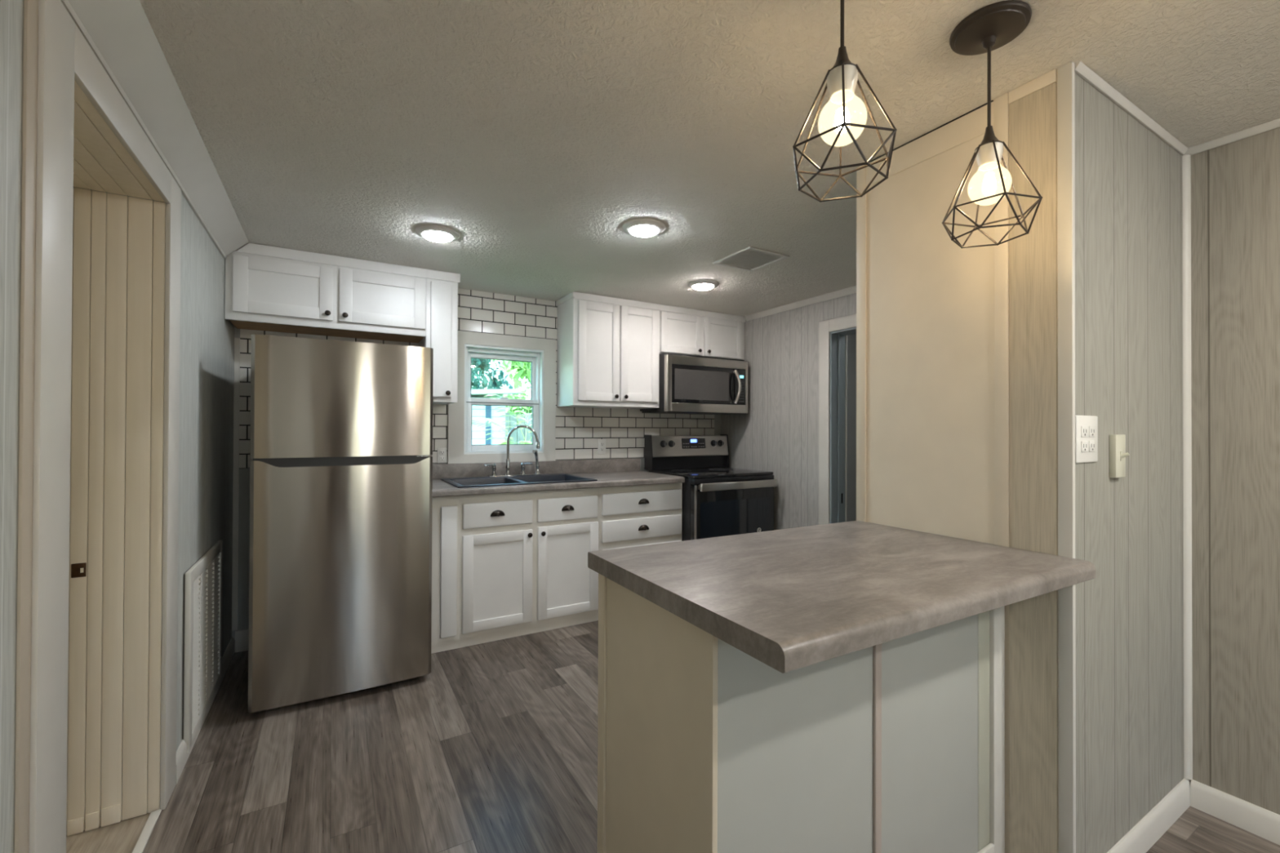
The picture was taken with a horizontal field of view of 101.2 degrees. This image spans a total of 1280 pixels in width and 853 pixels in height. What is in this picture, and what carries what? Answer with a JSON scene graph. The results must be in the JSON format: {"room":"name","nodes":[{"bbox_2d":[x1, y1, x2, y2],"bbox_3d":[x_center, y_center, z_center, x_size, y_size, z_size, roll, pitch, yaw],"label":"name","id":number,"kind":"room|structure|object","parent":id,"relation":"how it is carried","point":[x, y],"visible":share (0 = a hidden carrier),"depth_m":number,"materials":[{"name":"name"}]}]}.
{"room":"kitchen","nodes":[
{"label":"kitchen","id":0,"kind":"room"},
{"bbox_2d":[0,0,234,852],"bbox_3d":[-0.582,0.143,-0.194,0.241,2.197,7.093,0,0,-30],"label":"wall","id":1,"kind":"structure","parent":0,"point":[206,340],"depth_m":1.91,"materials":[{"name":"grey paint"}]},
{"bbox_2d":[13,0,38,852],"bbox_3d":[-1.103,0.202,0.943,0.006,2.090,0.040,0,0,-30],"label":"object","id":2,"kind":"structure","parent":1,"relation":"in","point":[30,42],"depth_m":0.94,"materials":[{"name":"beige paint"}]},
{"bbox_2d":[29,0,181,852],"bbox_3d":[-1.487,0.207,1.329,0.295,2.082,1.012,0,0,-30],"label":"door","id":3,"kind":"structure","parent":1,"relation":"in","point":[88,137],"depth_m":1.64,"materials":[{"name":"white paint"}]},
{"bbox_2d":[60,0,226,258],"bbox_3d":[-0.411,-0.860,-0.223,0.010,0.012,6.622,0,0,-30],"label":"trim","id":4,"kind":"structure","parent":1,"relation":"attached to","point":[67,5],"depth_m":1.41,"materials":[{"name":"white paint"}]},
{"bbox_2d":[67,0,248,255],"bbox_3d":[-0.372,-0.908,-0.201,0.101,0.092,6.622,0,0,-30],"label":"trim","id":5,"kind":"structure","parent":1,"relation":"attached to","point":[122,31],"depth_m":1.45,"materials":[{"name":"white paint"}]},
{"bbox_2d":[182,540,222,753],"bbox_3d":[-1.861,0.885,2.249,0.020,0.675,0.663,0,0,-30],"label":"air vent","id":6,"kind":"object","parent":1,"relation":"in","point":[202,582],"visible":0.98,"depth_m":2.16,"materials":[{"name":"white metal"}]},
{"bbox_2d":[175,636,235,784],"bbox_3d":[-1.944,1.211,2.380,0.014,0.085,1.263,0,0,-30],"label":"baseboard","id":7,"kind":"structure","parent":1,"relation":"attached to","point":[182,756],"depth_m":2.13,"materials":[{"name":"white paint"}]},
{"bbox_2d":[231,326,720,639],"bbox_3d":[-0.855,0.168,3.826,3.824,2.197,0.114,0,0,-30],"label":"wall","id":8,"kind":"structure","parent":0,"point":[244,473],"depth_m":2.96,"materials":[{"name":"grey paint"}]},
{"bbox_2d":[231,337,239,631],"bbox_3d":[-2.257,0.321,2.937,0.024,1.630,0.007,0,0,-30],"label":"trim","id":9,"kind":"structure","parent":8,"relation":"attached to","point":[237,340],"depth_m":2.93,"materials":[{"name":"white paint"}]},
{"bbox_2d":[235,628,248,652],"bbox_3d":[-1.865,1.201,3.155,0.903,0.115,0.017,0,0,-30],"label":"baseboard","id":10,"kind":"structure","parent":8,"relation":"attached to","point":[242,637],"depth_m":2.94,"materials":[{"name":"white paint"}]},
{"bbox_2d":[224,243,426,342],"bbox_3d":[-1.756,-0.739,3.015,0.950,0.397,0.370,0,0,-30],"label":"upper cabinet","id":11,"kind":"object","parent":8,"relation":"attached to","point":[268,288],"visible":0.98,"depth_m":2.88,"materials":[{"name":"white paint"}]},
{"bbox_2d":[418,269,460,404],"bbox_3d":[-1.262,-0.540,3.303,0.193,0.786,0.370,0,0,-30],"label":"upper cabinet","id":12,"kind":"object","parent":8,"relation":"attached to","point":[442,287],"visible":0.89,"depth_m":3.17,"materials":[{"name":"white paint"}]},
{"bbox_2d":[239,288,714,468],"bbox_3d":[-0.793,-0.341,3.795,3.358,1.176,0.006,0,0,-30],"label":"wall tiles","id":13,"kind":"structure","parent":8,"relation":"attached to","point":[578,429],"depth_m":3.84,"materials":[{"name":"white tile"}]},
{"bbox_2d":[437,448,446,462],"bbox_3d":[-1.310,0.191,3.482,0.059,0.099,0.009,0,0,-30],"label":"power outlet","id":14,"kind":"object","parent":13,"relation":"attached to","point":[442,452],"visible":1,"depth_m":3.48,"materials":[{"name":"white plastic"}]},
{"bbox_2d":[439,456,444,460],"bbox_3d":[-1.309,0.211,3.480,0.033,0.029,0.004,0,0,-30],"label":"receptacle","id":15,"kind":"object","parent":14,"relation":"attached to","point":[441,458],"depth_m":3.48,"materials":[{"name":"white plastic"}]},
{"bbox_2d":[440,450,444,454],"bbox_3d":[-1.309,0.172,3.480,0.033,0.029,0.004,0,0,-30],"label":"receptacle","id":16,"kind":"object","parent":14,"relation":"attached to","point":[442,452],"depth_m":3.48,"materials":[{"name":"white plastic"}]},
{"bbox_2d":[597,439,605,453],"bbox_3d":[-0.295,0.155,4.075,0.069,0.114,0.009,0,0,-30],"label":"power outlet","id":17,"kind":"object","parent":13,"relation":"attached to","point":[601,442],"visible":1,"depth_m":4.07,"materials":[{"name":"white plastic"}]},
{"bbox_2d":[447,330,555,463],"bbox_3d":[-0.981,-0.195,3.739,0.754,0.891,0.140,0,0,-30],"label":"window","id":18,"kind":"structure","parent":8,"relation":"in","point":[540,353],"depth_m":3.71,"materials":[{"name":"white paint"}]},
{"bbox_2d":[432,458,639,479],"bbox_3d":[-0.729,0.302,3.814,1.687,0.100,0.020,0,0,-30],"label":"backsplash","id":19,"kind":"structure","parent":8,"relation":"attached to","point":[585,466],"depth_m":3.82,"materials":[{"name":"grey stone"}]},
{"bbox_2d":[555,291,661,408],"bbox_3d":[-0.227,-0.535,3.919,0.716,0.781,0.350,0,0,-30],"label":"upper cabinet","id":20,"kind":"object","parent":8,"relation":"attached to","point":[608,348],"visible":1,"depth_m":3.78,"materials":[{"name":"white paint"}]},
{"bbox_2d":[659,304,746,359],"bbox_3d":[0.449,-0.736,4.314,0.846,0.369,0.350,0,0,-30],"label":"upper cabinet","id":21,"kind":"object","parent":8,"relation":"attached to","point":[682,331],"visible":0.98,"depth_m":4.16,"materials":[{"name":"white paint"}]},
{"bbox_2d":[640,352,747,414],"bbox_3d":[0.455,-0.328,4.245,0.788,0.444,0.460,0,0,-30],"label":"microwave","id":22,"kind":"object","parent":21,"relation":"attached to","point":[693,384],"visible":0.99,"depth_m":4.07,"materials":[{"name":"silver metal"}]},
{"bbox_2d":[66,620,1279,852],"bbox_3d":[0.533,1.281,0.641,6.784,0.060,7.420,0,0,-30],"label":"floor","id":23,"kind":"structure","parent":0,"point":[493,749],"depth_m":1.91,"materials":[{"name":"grey laminate"}]},
{"bbox_2d":[248,334,433,712],"bbox_3d":[-1.534,0.433,2.745,0.736,1.648,0.768,0,0,-30],"label":"refrigerator","id":24,"kind":"object","parent":23,"relation":"on","point":[341,447],"visible":1,"depth_m":2.39,"materials":[{"name":"silver metal"}]},
{"bbox_2d":[431,495,459,653],"bbox_3d":[-1.234,0.824,3.171,0.168,0.874,0.577,0,0,-30],"label":"base cabinet","id":25,"kind":"object","parent":23,"relation":"on","point":[446,509],"visible":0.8,"depth_m":2.93,"materials":[{"name":"white paint"}]},
{"bbox_2d":[457,487,599,648],"bbox_3d":[-0.775,0.827,3.422,0.877,0.874,0.606,0,0,-30],"label":"base cabinet","id":26,"kind":"object","parent":23,"relation":"on","point":[523,569],"visible":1,"depth_m":3.16,"materials":[{"name":"white paint"}]},
{"bbox_2d":[432,458,684,497],"bbox_3d":[-0.574,0.321,3.548,1.687,0.140,0.636,0,0,-30],"label":"countertop","id":27,"kind":"structure","parent":26,"relation":"on","point":[615,472],"depth_m":3.59,"materials":[{"name":"grey stone"}]},
{"bbox_2d":[484,424,542,477],"bbox_3d":[-0.859,0.165,3.597,0.399,0.353,0.106,0,0,-30],"label":"faucet","id":28,"kind":"object","parent":27,"relation":"on","point":[535,452],"visible":1,"depth_m":3.61,"materials":[{"name":"silver metal"}]},
{"bbox_2d":[440,473,597,488],"bbox_3d":[-0.789,0.440,3.408,0.868,0.199,0.560,0,0,-30],"label":"sink","id":29,"kind":"object","parent":27,"relation":"in","point":[473,482],"visible":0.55,"depth_m":3.47,"materials":[{"name":"black stone"}]},
{"bbox_2d":[597,482,682,620],"bbox_3d":[-0.114,0.832,3.811,0.657,0.874,0.602,0,0,-30],"label":"base cabinet","id":30,"kind":"object","parent":23,"relation":"on","point":[630,516],"visible":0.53,"depth_m":3.56,"materials":[{"name":"white paint"}]},
{"bbox_2d":[644,435,777,541],"bbox_3d":[0.539,0.671,4.086,0.772,1.206,0.722,0,0,-30],"label":"stove","id":31,"kind":"object","parent":23,"relation":"on","point":[718,500],"visible":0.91,"depth_m":3.90,"materials":[{"name":"black metal"}]},
{"bbox_2d":[648,466,773,479],"bbox_3d":[0.545,0.357,4.093,0.758,0.024,0.598,0,0,-30],"label":"cooktop","id":32,"kind":"object","parent":31,"relation":"in","point":[688,473],"depth_m":3.97,"materials":[{"name":"black glass"}]},
{"bbox_2d":[597,573,1004,852],"bbox_3d":[0.456,0.817,1.415,1.031,0.879,0.479,0,0,-30],"label":"base cabinet","id":33,"kind":"object","parent":23,"relation":"on","point":[897,745],"visible":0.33,"depth_m":1.18,"materials":[{"name":"beige paint"}]},
{"bbox_2d":[587,520,1095,673],"bbox_3d":[0.494,0.355,1.348,1.046,0.042,0.720,0,0,-30],"label":"countertop","id":34,"kind":"structure","parent":33,"relation":"on","point":[790,599],"depth_m":1.15,"materials":[{"name":"grey stone"}]},
{"bbox_2d":[139,0,1279,316],"bbox_3d":[1.444,-0.980,1.063,5.014,0.080,7.213,0,0,-30],"label":"ceiling","id":35,"kind":"structure","parent":0,"point":[532,131],"depth_m":1.55,"materials":[{"name":"paint"}]},
{"bbox_2d":[414,224,459,242],"bbox_3d":[-0.981,-0.922,2.549,0.202,0.032,0.202,0,0,-30],"label":"recessed light","id":36,"kind":"object","parent":35,"relation":"in","point":[437,233],"visible":1,"depth_m":2.50,"materials":[{"name":"white"}]},
{"bbox_2d":[622,218,665,237],"bbox_3d":[0.019,-0.919,2.469,0.202,0.032,0.202,0,0,-30],"label":"recessed light","id":37,"kind":"object","parent":35,"relation":"in","point":[643,228],"visible":1,"depth_m":2.42,"materials":[{"name":"white"}]},
{"bbox_2d":[687,280,718,290],"bbox_3d":[0.411,-0.911,3.425,0.202,0.032,0.202,0,0,-30],"label":"recessed light","id":38,"kind":"object","parent":35,"relation":"in","point":[700,285],"visible":1,"depth_m":3.38,"materials":[{"name":"white"}]},
{"bbox_2d":[712,246,789,271],"bbox_3d":[0.614,-0.926,2.922,0.285,0.008,0.310,0,0,-30],"label":"ceiling vent","id":39,"kind":"object","parent":35,"relation":"in","point":[748,259],"visible":1,"depth_m":2.91,"materials":[{"name":"grey metal"}]},
{"bbox_2d":[792,0,897,202],"bbox_3d":[0.384,-0.700,0.997,0.191,0.486,0.199,0,0,-30],"label":"pendant light","id":40,"kind":"object","parent":35,"relation":"hanging from","point":[842,119],"visible":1,"depth_m":0.98,"materials":[{"name":"black metal"}]},
{"bbox_2d":[826,45,857,97],"bbox_3d":[0.384,-0.670,0.997,0.058,0.094,0.058,0,0,-30],"label":"socket","id":41,"kind":"object","parent":40,"relation":"attached to","point":[844,72],"depth_m":0.98,"materials":[{"name":"plastic"}]},
{"bbox_2d":[942,0,1042,248],"bbox_3d":[0.822,-0.693,1.238,0.194,0.496,0.197,0,0,-30],"label":"pendant light","id":42,"kind":"object","parent":35,"relation":"hanging from","point":[991,27],"visible":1,"depth_m":1.22,"materials":[{"name":"black metal"}]},
{"bbox_2d":[974,125,1003,167],"bbox_3d":[0.822,-0.658,1.238,0.058,0.094,0.058,0,0,-30],"label":"socket","id":43,"kind":"object","parent":42,"relation":"attached to","point":[990,151],"depth_m":1.22,"materials":[{"name":"plastic"}]},
{"bbox_2d":[720,293,856,530],"bbox_3d":[1.359,0.176,3.707,0.120,2.197,2.553,0,0,-30],"label":"wall","id":44,"kind":"structure","parent":0,"point":[778,433],"depth_m":4.02,"materials":[{"name":"white wood"}]},
{"bbox_2d":[744,285,856,320],"bbox_3d":[1.412,-0.904,3.482,0.029,0.039,2.097,0,0,-30],"label":"crown molding","id":45,"kind":"structure","parent":44,"relation":"attached to","point":[852,290],"depth_m":3.84,"materials":[{"name":"white paint"}]},
{"bbox_2d":[818,314,856,524],"bbox_3d":[1.574,0.265,3.354,0.168,2.015,0.944,0,0,-30],"label":"door frame","id":46,"kind":"structure","parent":44,"relation":"in","point":[833,333],"depth_m":3.67,"materials":[{"name":"white paint"}]},
{"bbox_2d":[847,333,856,521],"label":"door","id":47,"kind":"structure","parent":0,"point":[851,339],"depth_m":4.54,"materials":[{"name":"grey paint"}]},
{"bbox_2d":[866,69,1057,852],"bbox_3d":[0.939,0.161,1.634,0.011,2.197,0.607,0,0,-30],"label":"wall","id":48,"kind":"structure","parent":0,"point":[931,467],"depth_m":1.66,"materials":[{"name":"beige paint"}]},
{"bbox_2d":[856,164,866,521],"bbox_3d":[0.793,-0.297,1.883,0.006,1.278,0.038,0,0,-30],"label":"trim","id":49,"kind":"structure","parent":48,"relation":"attached to","point":[860,174],"depth_m":1.88,"materials":[{"name":"beige wood"}]},
{"bbox_2d":[870,100,993,162],"bbox_3d":[0.910,-0.935,1.691,0.005,0.004,0.416,0,0,-30],"label":"trim","id":50,"kind":"structure","parent":48,"relation":"attached to","point":[991,100],"depth_m":1.65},
{"bbox_2d":[994,93,1008,546],"bbox_3d":[1.023,-0.298,1.488,0.006,1.278,0.035,0,0,-30],"label":"trim","id":51,"kind":"structure","parent":48,"relation":"attached to","point":[1001,104],"depth_m":1.49,"materials":[{"name":"beige wood"}]},
{"bbox_2d":[1008,69,1056,104],"bbox_3d":[1.063,-0.921,1.427,0.006,0.033,0.112,0,0,-30],"label":"trim","id":52,"kind":"structure","parent":48,"relation":"attached to","point":[1050,77],"depth_m":1.42,"materials":[{"name":"beige wood"}]},
{"bbox_2d":[1008,81,1057,852],"bbox_3d":[1.060,0.177,1.421,0.002,2.162,0.112,0,0,-30],"label":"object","id":53,"kind":"structure","parent":48,"relation":"attached to","point":[1033,256],"depth_m":1.42,"materials":[{"name":"beige wood"}]},
{"bbox_2d":[1057,61,1075,852],"bbox_3d":[1.103,0.160,1.359,0.016,2.196,0.033,0,0,-30],"label":"trim","id":54,"kind":"structure","parent":48,"relation":"attached to","point":[1065,73],"depth_m":1.35,"materials":[{"name":"white paint"}]},
{"bbox_2d":[1074,61,1191,852],"bbox_3d":[1.536,0.165,1.958,1.347,2.197,0.650,0,0,-30],"label":"wall","id":55,"kind":"structure","parent":0,"point":[1129,316],"depth_m":1.54,"materials":[{"name":"grey wood"}]},
{"bbox_2d":[1075,415,1097,462],"bbox_3d":[1.179,0.033,1.387,0.130,0.123,0.009,0,0,-30],"label":"power outlet","id":56,"kind":"object","parent":55,"relation":"attached to","point":[1086,426],"visible":1,"depth_m":1.38,"materials":[{"name":"white plastic"}]},
{"bbox_2d":[1080,426,1087,437],"bbox_3d":[1.161,0.013,1.374,0.033,0.029,0.004,0,0,-30],"label":"receptacle","id":57,"kind":"object","parent":56,"relation":"attached to","point":[1083,428],"depth_m":1.37,"materials":[{"name":"white plastic"}]},
{"bbox_2d":[1080,440,1087,452],"bbox_3d":[1.160,0.052,1.374,0.033,0.029,0.004,0,0,-30],"label":"receptacle","id":58,"kind":"object","parent":56,"relation":"attached to","point":[1083,443],"depth_m":1.37,"materials":[{"name":"white plastic"}]},
{"bbox_2d":[1088,426,1094,437],"bbox_3d":[1.200,0.014,1.397,0.033,0.029,0.004,0,0,-30],"label":"receptacle","id":59,"kind":"object","parent":56,"relation":"attached to","point":[1091,428],"depth_m":1.39,"materials":[{"name":"white plastic"}]},
{"bbox_2d":[1088,440,1094,452],"bbox_3d":[1.200,0.053,1.397,0.033,0.029,0.004,0,0,-30],"label":"receptacle","id":60,"kind":"object","parent":56,"relation":"attached to","point":[1091,443],"depth_m":1.39,"materials":[{"name":"white plastic"}]},
{"bbox_2d":[1109,434,1129,477],"bbox_3d":[1.347,0.083,1.470,0.066,0.120,0.034,0,0,-30],"label":"light switch","id":61,"kind":"object","parent":55,"relation":"attached to","point":[1117,455],"visible":1,"depth_m":1.46,"materials":[{"name":"beige plastic"}]},
{"bbox_2d":[1189,127,1279,814],"bbox_3d":[2.909,0.158,0.069,0.120,2.197,4.027,0,0,-30],"label":"wall","id":62,"kind":"structure","parent":0,"point":[1235,186],"depth_m":1.67,"materials":[{"name":"beige wood"}]},
{"bbox_2d":[1182,155,1192,779],"bbox_3d":[1.838,0.132,1.766,0.017,2.092,0.017,0,0,-30],"label":"trim","id":63,"kind":"structure","parent":62,"relation":"attached to","point":[1186,159],"depth_m":1.76,"materials":[{"name":"white paint"}]},
{"bbox_2d":[1182,118,1279,155],"bbox_3d":[2.823,-0.929,0.092,0.017,0.021,3.906,0,0,-30],"label":"crown molding","id":64,"kind":"structure","parent":62,"relation":"attached to","point":[1274,124],"depth_m":1.68,"materials":[{"name":"white paint"}]},
{"bbox_2d":[1190,779,1279,844],"bbox_3d":[2.820,1.214,0.073,0.014,0.085,3.892,0,0,-30],"label":"baseboard","id":65,"kind":"structure","parent":62,"relation":"attached to","point":[1260,821],"depth_m":1.66,"materials":[{"name":"white paint"}]},
{"label":"outside","id":66,"kind":"structure","parent":0,"visible":0},
{"bbox_3d":[-4.211,1.990,17.104,38.000,0.100,26.197,0,0,-30],"label":"lawn","id":67,"kind":"structure","parent":66,"visible":0},
{"bbox_2d":[471,358,510,398],"bbox_3d":[-5.499,-1.889,13.688,5.512,7.608,5.369,0,0,-30],"label":"tree","id":68,"kind":"object","parent":67,"relation":"on","point":[481,366],"visible":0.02,"depth_m":15.40,"materials":[{"name":"green plant"}]},
{"bbox_2d":[471,388,524,444],"bbox_3d":[-3.311,0.657,8.341,2.300,2.460,2.250,0,0,-30],"label":"garden shed","id":69,"kind":"object","parent":67,"relation":"on","point":[479,412],"visible":0.04,"depth_m":7.90,"materials":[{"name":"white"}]},
{"bbox_2d":[471,360,529,396],"bbox_3d":[-7.994,-3.454,20.551,6.622,10.809,7.956,0,0,-30],"label":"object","id":70,"kind":"object","parent":67,"relation":"on","point":[510,387],"visible":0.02,"depth_m":19.66,"materials":[{"name":"green plant"}]},
{"bbox_2d":[471,387,531,444],"bbox_3d":[-1.188,0.742,5.157,1.096,2.266,0.584,0,0,-30],"label":"shrub","id":71,"kind":"object","parent":67,"relation":"on","point":[488,420],"visible":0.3,"depth_m":5.09,"materials":[{"name":"green plant"}]},
{"bbox_2d":[490,360,532,416],"bbox_3d":[-2.147,-0.974,11.708,3.051,5.780,2.959,0,0,-30],"label":"tree","id":72,"kind":"object","parent":67,"relation":"on","point":[522,370],"visible":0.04,"depth_m":11.29,"materials":[{"name":"green plant"}]},
{"bbox_2d":[505,413,531,444],"bbox_3d":[-1.335,0.834,9.911,3.100,2.140,0.070,0,0,-30],"label":"fence","id":73,"kind":"object","parent":67,"relation":"on","point":[517,434],"visible":0.13,"depth_m":9.39,"materials":[{"name":"white wood"}]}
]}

